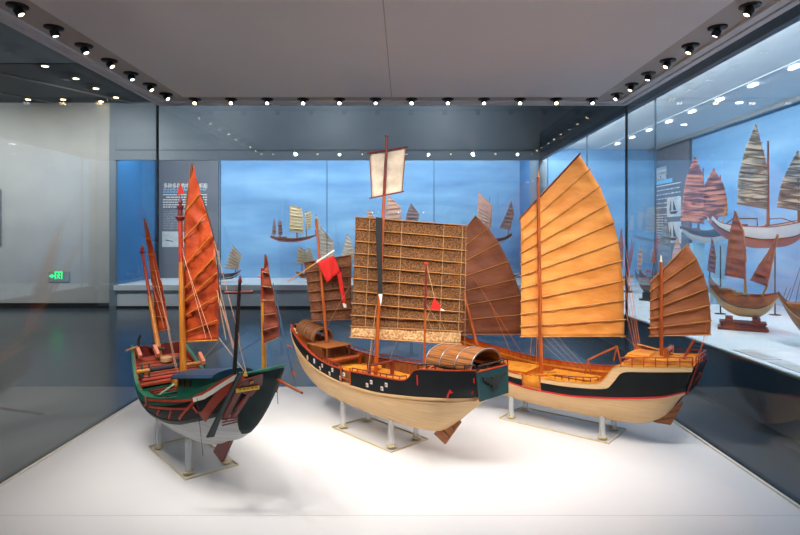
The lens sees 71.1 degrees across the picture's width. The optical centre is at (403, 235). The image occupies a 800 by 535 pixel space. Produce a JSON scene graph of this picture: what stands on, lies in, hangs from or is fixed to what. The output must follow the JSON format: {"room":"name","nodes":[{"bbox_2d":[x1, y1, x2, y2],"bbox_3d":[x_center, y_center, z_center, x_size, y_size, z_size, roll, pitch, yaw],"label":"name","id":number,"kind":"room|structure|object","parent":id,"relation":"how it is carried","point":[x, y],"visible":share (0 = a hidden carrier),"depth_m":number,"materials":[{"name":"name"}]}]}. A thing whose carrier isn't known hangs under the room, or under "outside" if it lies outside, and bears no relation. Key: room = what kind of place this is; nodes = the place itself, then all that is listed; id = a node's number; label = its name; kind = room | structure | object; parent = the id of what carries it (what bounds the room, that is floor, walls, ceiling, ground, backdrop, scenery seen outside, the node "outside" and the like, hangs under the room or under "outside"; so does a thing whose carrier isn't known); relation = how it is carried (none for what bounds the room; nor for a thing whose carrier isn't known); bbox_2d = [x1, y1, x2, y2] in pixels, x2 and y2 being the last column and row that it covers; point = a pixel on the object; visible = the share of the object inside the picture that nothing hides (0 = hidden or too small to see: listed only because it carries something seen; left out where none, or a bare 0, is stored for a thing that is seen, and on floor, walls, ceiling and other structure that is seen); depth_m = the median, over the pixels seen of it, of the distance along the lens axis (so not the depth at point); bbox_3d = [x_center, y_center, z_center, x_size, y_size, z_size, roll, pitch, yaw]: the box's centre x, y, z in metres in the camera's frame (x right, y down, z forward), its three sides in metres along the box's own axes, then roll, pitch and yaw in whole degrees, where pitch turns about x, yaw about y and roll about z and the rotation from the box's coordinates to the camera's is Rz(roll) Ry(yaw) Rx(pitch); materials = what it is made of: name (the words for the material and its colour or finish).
{"room":"museum","nodes":[
{"label":"museum","id":0,"kind":"room"},
{"bbox_2d":[0,22,76,62],"bbox_3d":[-5.650,-3.185,0.475,17.300,0.230,18.950,0,0,0],"label":"ceiling","id":1,"kind":"structure","parent":0,"point":[15,47],"depth_m":9.27,"materials":[{"name":"grey paint"}]},
{"bbox_2d":[0,102,541,302],"bbox_3d":[-5.425,-0.825,12.940,17.150,4.950,0.320,0,0,0],"label":"wall","id":2,"kind":"structure","parent":0,"point":[54,157],"depth_m":12.80,"materials":[{"name":"paint"}]},
{"bbox_2d":[0,189,0,242],"bbox_3d":[-9.910,-0.450,12.758,1.420,1.240,0.075,0,0,0],"label":"framed picture","id":3,"kind":"object","parent":2,"relation":"attached to","point":[0,189],"visible":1,"depth_m":12.77,"materials":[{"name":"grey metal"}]},
{"bbox_2d":[0,92,51,102],"bbox_3d":[-9.200,-3.030,10.850,0.036,0.031,4.410,0,0,33],"label":"ceiling track","id":4,"kind":"object","parent":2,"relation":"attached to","point":[0,92],"visible":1,"depth_m":12.25,"materials":[{"name":"grey metal"}]},
{"bbox_2d":[0,303,108,307],"bbox_3d":[-10.320,1.590,12.790,7.360,0.120,0.020,0,0,0],"label":"baseboard","id":5,"kind":"structure","parent":2,"relation":"attached to","point":[2,305],"depth_m":12.78,"materials":[{"name":"black"}]},
{"bbox_2d":[48,272,69,281],"bbox_3d":[-7.877,0.932,12.780,0.485,0.235,0.030,0,0,0],"label":"exit sign","id":6,"kind":"object","parent":2,"relation":"attached to","point":[52,276],"visible":1,"depth_m":12.78,"materials":[{"name":"green plastic"}]},
{"bbox_2d":[0,73,130,102],"bbox_3d":[-7.700,-3.030,10.150,0.036,0.031,5.917,0,0,30],"label":"ceiling track","id":7,"kind":"object","parent":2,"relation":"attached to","point":[0,73],"visible":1,"depth_m":11.39,"materials":[{"name":"grey metal"}]},
{"bbox_2d":[0,63,149,102],"bbox_3d":[-5.650,-3.175,11.475,17.300,0.250,3.050,0,0,0],"label":"ceiling","id":8,"kind":"structure","parent":2,"relation":"attached to","point":[60,74],"depth_m":11.35,"materials":[{"name":"grey paint"}]},
{"bbox_2d":[0,308,799,503],"bbox_3d":[-3.150,1.750,3.500,22.300,0.200,25.000,0,0,0],"label":"floor","id":9,"kind":"structure","parent":0,"point":[64,372],"depth_m":7.13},
{"bbox_2d":[109,133,546,307],"bbox_3d":[-1.725,-0.350,13.925,9.990,4.000,2.350,0,0,0],"label":"display case","id":10,"kind":"object","parent":9,"relation":"on","point":[327,176],"depth_m":15.00,"materials":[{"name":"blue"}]},
{"bbox_2d":[155,160,218,277],"bbox_3d":[-5.799,-0.555,14.930,1.700,3.350,0.120,0,0,0],"label":"information panel","id":11,"kind":"object","parent":10,"relation":"on","point":[171,172],"visible":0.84,"depth_m":14.90,"materials":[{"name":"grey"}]},
{"bbox_2d":[162,231,183,246],"bbox_3d":[-6.144,0.086,14.894,0.580,0.412,0.012,0,0,0],"label":"photograph","id":12,"kind":"object","parent":11,"relation":"attached to","point":[169,238],"depth_m":14.89},
{"bbox_2d":[215,245,241,279],"bbox_3d":[-4.320,0.616,13.600,0.808,0.886,0.272,0,0,0],"label":"model ship","id":13,"kind":"object","parent":10,"relation":"on","point":[233,262],"visible":0.76,"depth_m":13.57},
{"bbox_2d":[296,246,312,277],"bbox_3d":[-2.423,0.637,13.700,0.424,0.780,0.252,0,0,0],"label":"model ship","id":14,"kind":"object","parent":10,"relation":"on","point":[303,256],"visible":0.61,"depth_m":13.67},
{"bbox_2d":[319,228,353,259],"bbox_3d":[-1.743,0.435,14.350,0.974,1.384,0.292,0,0,0],"label":"model ship","id":15,"kind":"object","parent":10,"relation":"on","point":[326,243],"visible":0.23,"depth_m":14.33},
{"bbox_2d":[0,0,799,534],"bbox_3d":[-0.096,0.090,3.200,3.759,3.120,2.540,0,0,0],"label":"display case","id":16,"kind":"object","parent":9,"relation":"on","point":[296,473],"visible":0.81,"depth_m":2.88,"materials":[{"name":"white laminate"}]},
{"bbox_2d":[5,1,29,16],"bbox_3d":[-1.760,-1.024,2.550,0.092,0.052,0.092,0,0,0],"label":"spotlight","id":17,"kind":"object","parent":16,"relation":"attached to","point":[19,9],"visible":1,"depth_m":2.54,"materials":[{"name":"black metal"}]},
{"bbox_2d":[43,24,64,37],"bbox_3d":[-1.760,-1.025,2.815,0.092,0.050,0.092,0,0,0],"label":"spotlight","id":18,"kind":"object","parent":16,"relation":"attached to","point":[54,30],"visible":1,"depth_m":2.80,"materials":[{"name":"black metal"}]},
{"bbox_2d":[74,42,92,54],"bbox_3d":[-1.760,-1.024,3.080,0.092,0.051,0.092,0,0,0],"label":"spotlight","id":19,"kind":"object","parent":16,"relation":"attached to","point":[84,47],"visible":1,"depth_m":3.06,"materials":[{"name":"black metal"}]},
{"bbox_2d":[101,58,117,68],"bbox_3d":[-1.760,-1.024,3.345,0.092,0.052,0.092,0,0,0],"label":"spotlight","id":20,"kind":"object","parent":16,"relation":"attached to","point":[110,63],"visible":1,"depth_m":3.33,"materials":[{"name":"black metal"}]},
{"bbox_2d":[123,71,138,80],"bbox_3d":[-1.760,-1.024,3.610,0.092,0.051,0.092,0,0,0],"label":"spotlight","id":21,"kind":"object","parent":16,"relation":"attached to","point":[131,75],"visible":1,"depth_m":3.59,"materials":[{"name":"black metal"}]},
{"bbox_2d":[142,82,156,91],"bbox_3d":[-1.760,-1.024,3.875,0.092,0.052,0.092,0,0,0],"label":"spotlight","id":22,"kind":"object","parent":16,"relation":"attached to","point":[150,86],"visible":1,"depth_m":3.86,"materials":[{"name":"black metal"}]},
{"bbox_2d":[159,92,172,100],"bbox_3d":[-1.760,-1.024,4.140,0.092,0.052,0.092,0,0,0],"label":"spotlight","id":23,"kind":"object","parent":16,"relation":"attached to","point":[166,96],"visible":1,"depth_m":4.12,"materials":[{"name":"black metal"}]},
{"bbox_2d":[148,437,238,480],"bbox_3d":[-1.158,1.105,3.054,0.276,0.190,0.576,0,0,-41],"label":"display stand","id":24,"kind":"object","parent":16,"relation":"on","point":[159,445],"visible":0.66,"depth_m":2.93,"materials":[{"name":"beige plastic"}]},
{"bbox_2d":[125,164,302,462],"bbox_3d":[-1.094,0.367,2.978,0.439,1.551,2.003,0,0,-41],"label":"model ship","id":25,"kind":"object","parent":24,"relation":"on","point":[219,406],"visible":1,"depth_m":3.06},
{"bbox_2d":[189,97,200,105],"bbox_3d":[-1.601,-1.024,4.290,0.092,0.051,0.092,0,0,0],"label":"spotlight","id":26,"kind":"object","parent":16,"relation":"attached to","point":[194,100],"visible":1,"depth_m":4.27,"materials":[{"name":"black metal"}]},
{"bbox_2d":[225,97,236,105],"bbox_3d":[-1.325,-1.024,4.290,0.092,0.051,0.092,0,0,0],"label":"spotlight","id":27,"kind":"object","parent":16,"relation":"attached to","point":[230,100],"visible":1,"depth_m":4.27,"materials":[{"name":"black metal"}]},
{"bbox_2d":[261,97,272,105],"bbox_3d":[-1.048,-1.024,4.290,0.092,0.051,0.092,0,0,0],"label":"spotlight","id":28,"kind":"object","parent":16,"relation":"attached to","point":[266,100],"visible":1,"depth_m":4.27,"materials":[{"name":"black metal"}]},
{"bbox_2d":[297,97,308,105],"bbox_3d":[-0.771,-1.024,4.290,0.092,0.051,0.092,0,0,0],"label":"spotlight","id":29,"kind":"object","parent":16,"relation":"attached to","point":[303,100],"visible":1,"depth_m":4.27,"materials":[{"name":"black metal"}]},
{"bbox_2d":[333,97,344,105],"bbox_3d":[-0.495,-1.024,4.290,0.092,0.051,0.092,0,0,0],"label":"spotlight","id":30,"kind":"object","parent":16,"relation":"attached to","point":[339,100],"visible":1,"depth_m":4.27,"materials":[{"name":"black metal"}]},
{"bbox_2d":[369,97,381,105],"bbox_3d":[-0.218,-1.024,4.290,0.092,0.051,0.092,0,0,0],"label":"spotlight","id":31,"kind":"object","parent":16,"relation":"attached to","point":[375,100],"visible":1,"depth_m":4.27,"materials":[{"name":"black metal"}]},
{"bbox_2d":[332,416,427,452],"bbox_3d":[-0.154,1.118,3.400,0.296,0.162,0.556,0,0,-43],"label":"display stand","id":32,"kind":"object","parent":16,"relation":"on","point":[415,436],"visible":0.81,"depth_m":3.34,"materials":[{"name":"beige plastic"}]},
{"bbox_2d":[285,135,508,443],"bbox_3d":[-0.100,0.256,3.505,0.636,1.714,1.850,0,0,-43],"label":"model ship","id":33,"kind":"object","parent":32,"relation":"on","point":[408,278],"visible":1,"depth_m":3.44},
{"bbox_2d":[406,97,417,105],"bbox_3d":[0.058,-1.024,4.290,0.092,0.051,0.092,0,0,0],"label":"spotlight","id":34,"kind":"object","parent":16,"relation":"attached to","point":[411,100],"visible":1,"depth_m":4.27,"materials":[{"name":"black metal"}]},
{"bbox_2d":[442,97,453,105],"bbox_3d":[0.335,-1.024,4.290,0.092,0.051,0.092,0,0,0],"label":"spotlight","id":35,"kind":"object","parent":16,"relation":"attached to","point":[447,100],"visible":1,"depth_m":4.27,"materials":[{"name":"black metal"}]},
{"bbox_2d":[478,97,489,105],"bbox_3d":[0.611,-1.024,4.290,0.092,0.051,0.092,0,0,0],"label":"spotlight","id":36,"kind":"object","parent":16,"relation":"attached to","point":[483,100],"visible":1,"depth_m":4.27,"materials":[{"name":"black metal"}]},
{"bbox_2d":[514,97,525,105],"bbox_3d":[0.888,-1.024,4.290,0.092,0.051,0.092,0,0,0],"label":"spotlight","id":37,"kind":"object","parent":16,"relation":"attached to","point":[520,100],"visible":1,"depth_m":4.27,"materials":[{"name":"black metal"}]},
{"bbox_2d":[550,97,561,104],"bbox_3d":[1.164,-1.024,4.290,0.092,0.051,0.092,0,0,0],"label":"spotlight","id":38,"kind":"object","parent":16,"relation":"attached to","point":[556,100],"visible":1,"depth_m":4.27,"materials":[{"name":"black metal"}]},
{"bbox_2d":[499,406,626,443],"bbox_3d":[1.001,1.127,3.572,0.716,0.144,0.316,0,0,39],"label":"display stand","id":39,"kind":"object","parent":16,"relation":"on","point":[611,427],"visible":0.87,"depth_m":3.54,"materials":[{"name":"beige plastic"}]},
{"bbox_2d":[450,153,711,424],"bbox_3d":[1.004,0.279,3.659,1.801,1.653,0.538,0,0,36],"label":"model ship","id":40,"kind":"object","parent":39,"relation":"on","point":[572,285],"visible":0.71,"depth_m":3.67},
{"bbox_2d":[586,97,597,104],"bbox_3d":[1.441,-1.024,4.290,0.092,0.051,0.092,0,0,0],"label":"spotlight","id":41,"kind":"object","parent":16,"relation":"attached to","point":[591,100],"visible":1,"depth_m":4.27,"materials":[{"name":"black metal"}]},
{"bbox_2d":[611,92,623,100],"bbox_3d":[1.576,-1.024,4.140,0.092,0.052,0.092,0,0,0],"label":"spotlight","id":42,"kind":"object","parent":16,"relation":"attached to","point":[617,95],"visible":1,"depth_m":4.12,"materials":[{"name":"black metal"}]},
{"bbox_2d":[625,82,638,91],"bbox_3d":[1.576,-1.024,3.875,0.092,0.052,0.092,0,0,0],"label":"spotlight","id":43,"kind":"object","parent":16,"relation":"attached to","point":[630,86],"visible":1,"depth_m":3.86,"materials":[{"name":"black metal"}]},
{"bbox_2d":[641,71,655,80],"bbox_3d":[1.576,-1.025,3.610,0.092,0.050,0.092,0,0,0],"label":"spotlight","id":44,"kind":"object","parent":16,"relation":"attached to","point":[648,74],"visible":1,"depth_m":3.59,"materials":[{"name":"black metal"}]},
{"bbox_2d":[659,58,675,68],"bbox_3d":[1.576,-1.024,3.345,0.092,0.052,0.092,0,0,0],"label":"spotlight","id":45,"kind":"object","parent":16,"relation":"attached to","point":[666,62],"visible":1,"depth_m":3.33,"materials":[{"name":"black metal"}]},
{"bbox_2d":[681,42,699,54],"bbox_3d":[1.576,-1.024,3.080,0.092,0.051,0.092,0,0,0],"label":"spotlight","id":46,"kind":"object","parent":16,"relation":"attached to","point":[689,47],"visible":1,"depth_m":3.06,"materials":[{"name":"black metal"}]},
{"bbox_2d":[707,24,727,36],"bbox_3d":[1.576,-1.024,2.815,0.092,0.052,0.092,0,0,0],"label":"spotlight","id":47,"kind":"object","parent":16,"relation":"attached to","point":[716,29],"visible":1,"depth_m":2.80,"materials":[{"name":"black metal"}]},
{"bbox_2d":[738,1,761,16],"bbox_3d":[1.576,-1.024,2.550,0.092,0.052,0.092,0,0,0],"label":"spotlight","id":48,"kind":"object","parent":16,"relation":"attached to","point":[748,8],"visible":1,"depth_m":2.54,"materials":[{"name":"black metal"}]},
{"bbox_2d":[540,4,799,442],"bbox_3d":[4.600,-0.350,7.150,3.000,4.000,12.500,0,0,0],"label":"side showcase","id":49,"kind":"object","parent":9,"relation":"on","point":[717,103],"visible":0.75,"depth_m":8.74,"materials":[{"name":"blue"}]},
{"bbox_2d":[639,292,649,300],"bbox_3d":[4.270,1.044,9.700,0.200,0.149,0.320,0,0,-35],"label":"cradle","id":50,"kind":"object","parent":49,"relation":"on","point":[645,297],"visible":0.36,"depth_m":9.72,"materials":[{"name":"black"}]},
{"bbox_2d":[635,215,680,294],"bbox_3d":[4.375,0.348,9.591,0.412,1.391,0.824,0,0,-37],"label":"model ship","id":51,"kind":"object","parent":50,"relation":"on","point":[664,248],"visible":0.52,"depth_m":9.55},
{"bbox_2d":[654,139,691,276],"bbox_3d":[5.963,-0.455,12.473,0.073,3.150,1.613,0,0,0],"label":"information panel","id":52,"kind":"object","parent":49,"relation":"on","point":[673,162],"visible":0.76,"depth_m":12.39,"materials":[{"name":"white paint"}]},
{"bbox_2d":[667,196,680,216],"bbox_3d":[5.935,-0.638,12.316,0.010,0.425,0.632,0,0,0],"label":"photograph","id":53,"kind":"object","parent":52,"relation":"attached to","point":[673,202],"depth_m":12.31,"materials":[{"name":"white paper"}]},
{"bbox_2d":[668,221,680,242],"bbox_3d":[5.935,-0.078,12.316,0.010,0.470,0.632,0,0,0],"label":"photograph","id":54,"kind":"object","parent":52,"relation":"attached to","point":[674,226],"depth_m":12.27,"materials":[{"name":"grey paper"}]},
{"bbox_2d":[689,243,704,277],"bbox_3d":[4.929,0.618,9.420,0.260,1.001,0.180,0,0,0],"label":"support block","id":55,"kind":"object","parent":49,"relation":"on","point":[698,249],"visible":0.23,"depth_m":9.36,"materials":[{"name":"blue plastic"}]},
{"bbox_2d":[710,243,725,303],"bbox_3d":[5.203,0.618,9.280,0.260,1.003,0.180,0,0,0],"label":"support block","id":56,"kind":"object","parent":49,"relation":"on","point":[716,277],"visible":0.37,"depth_m":9.22,"materials":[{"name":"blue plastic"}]},
{"bbox_2d":[680,156,728,242],"bbox_3d":[5.015,-0.600,9.300,0.816,1.448,0.452,0,0,12],"label":"model ship","id":57,"kind":"object","parent":56,"relation":"on","point":[700,201],"visible":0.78,"depth_m":9.28},
{"bbox_2d":[715,246,725,314],"bbox_3d":[4.550,0.631,8.050,0.150,0.975,0.150,0,0,0],"label":"support rod","id":58,"kind":"object","parent":49,"relation":"on","point":[720,246],"visible":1,"depth_m":8.04,"materials":[{"name":"grey metal"}]},
{"bbox_2d":[717,315,768,332],"bbox_3d":[4.050,1.044,6.700,0.520,0.149,0.240,0,0,30],"label":"stand","id":59,"kind":"object","parent":49,"relation":"on","point":[756,325],"visible":0.99,"depth_m":6.62,"materials":[{"name":"red wood"}]},
{"bbox_2d":[707,211,778,316],"bbox_3d":[4.048,0.331,6.711,0.743,1.271,0.452,0,0,30],"label":"model ship","id":60,"kind":"object","parent":59,"relation":"on","point":[738,303],"visible":1,"depth_m":6.67},
{"bbox_2d":[733,349,781,359],"bbox_3d":[3.320,1.115,5.275,0.180,0.008,0.450,0,0,0],"label":"plate","id":61,"kind":"object","parent":49,"relation":"on","point":[750,352],"visible":1,"depth_m":5.25,"materials":[{"name":"grey"}]},
{"bbox_2d":[769,251,780,315],"bbox_3d":[5.254,0.630,7.930,0.150,0.977,0.150,0,0,0],"label":"support rod","id":62,"kind":"object","parent":49,"relation":"on","point":[774,314],"visible":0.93,"depth_m":7.92,"materials":[{"name":"grey metal"}]},
{"bbox_2d":[707,124,799,247],"bbox_3d":[5.093,-0.711,8.003,1.351,1.775,0.552,0,0,8],"label":"model ship","id":63,"kind":"object","parent":62,"relation":"on","point":[753,179],"visible":0.9,"depth_m":7.96},
{"bbox_2d":[767,361,799,372],"bbox_3d":[3.320,1.115,4.740,0.180,0.008,0.480,0,0,0],"label":"plate","id":64,"kind":"object","parent":49,"relation":"on","point":[786,364],"visible":1,"depth_m":4.81,"materials":[{"name":"grey"}]},
{"bbox_2d":[778,268,799,329],"bbox_3d":[4.074,0.479,5.604,0.550,1.195,0.492,0,0,35],"label":"model ship","id":65,"kind":"object","parent":49,"relation":"on","point":[792,308],"visible":1,"depth_m":5.60},
{"bbox_2d":[788,65,799,69],"bbox_3d":[4.707,-2.027,6.750,0.055,0.014,0.150,0,0,0],"label":"lamp","id":66,"kind":"object","parent":49,"relation":"attached to","point":[791,67],"depth_m":6.75,"materials":[{"name":"white"}]},
{"bbox_3d":[4.400,1.054,11.200,0.280,0.129,0.160,0,0,40],"label":"cradle","id":67,"kind":"object","parent":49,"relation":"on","visible":0},
{"bbox_2d":[618,228,633,283],"bbox_3d":[4.390,0.414,11.208,0.453,1.148,0.332,0,0,40],"label":"model ship","id":68,"kind":"object","parent":67,"relation":"on","point":[620,243],"visible":0.4,"depth_m":11.11},
{"bbox_2d":[542,106,574,130],"bbox_3d":[3.210,-2.825,7.050,0.120,0.950,12.900,0,0,0],"label":"wall","id":69,"kind":"structure","parent":0,"point":[550,114],"depth_m":11.96,"materials":[{"name":"black paint"}]},
{"bbox_3d":[-2.770,-1.120,14.100,0.605,2.220,0.004,0,0,0],"label":"wires","id":70,"kind":"object","parent":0,"visible":0},
{"bbox_2d":[270,205,320,241],"bbox_3d":[-2.718,-0.305,14.101,1.270,0.933,0.353,0,0,0],"label":"model ship","id":71,"kind":"object","parent":70,"relation":"hanging from","point":[296,223],"visible":0.98,"depth_m":14.07},
{"bbox_3d":[-0.151,-1.070,14.100,0.605,2.320,0.004,0,0,0],"label":"wires","id":72,"kind":"object","parent":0,"visible":0},
{"bbox_2d":[366,195,418,220],"bbox_3d":[-0.252,-0.387,14.100,1.611,1.277,0.332,0,0,0],"label":"model ship","id":73,"kind":"object","parent":72,"relation":"hanging from","point":[393,210],"visible":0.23,"depth_m":14.08},
{"bbox_3d":[2.342,-1.120,14.100,0.605,2.220,0.004,0,0,0],"label":"wires","id":74,"kind":"object","parent":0,"visible":0},
{"bbox_2d":[477,192,513,242],"bbox_3d":[2.268,-0.462,14.100,1.011,1.307,0.312,0,0,0],"label":"model ship","id":75,"kind":"object","parent":74,"relation":"hanging from","point":[484,212],"visible":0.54,"depth_m":14.08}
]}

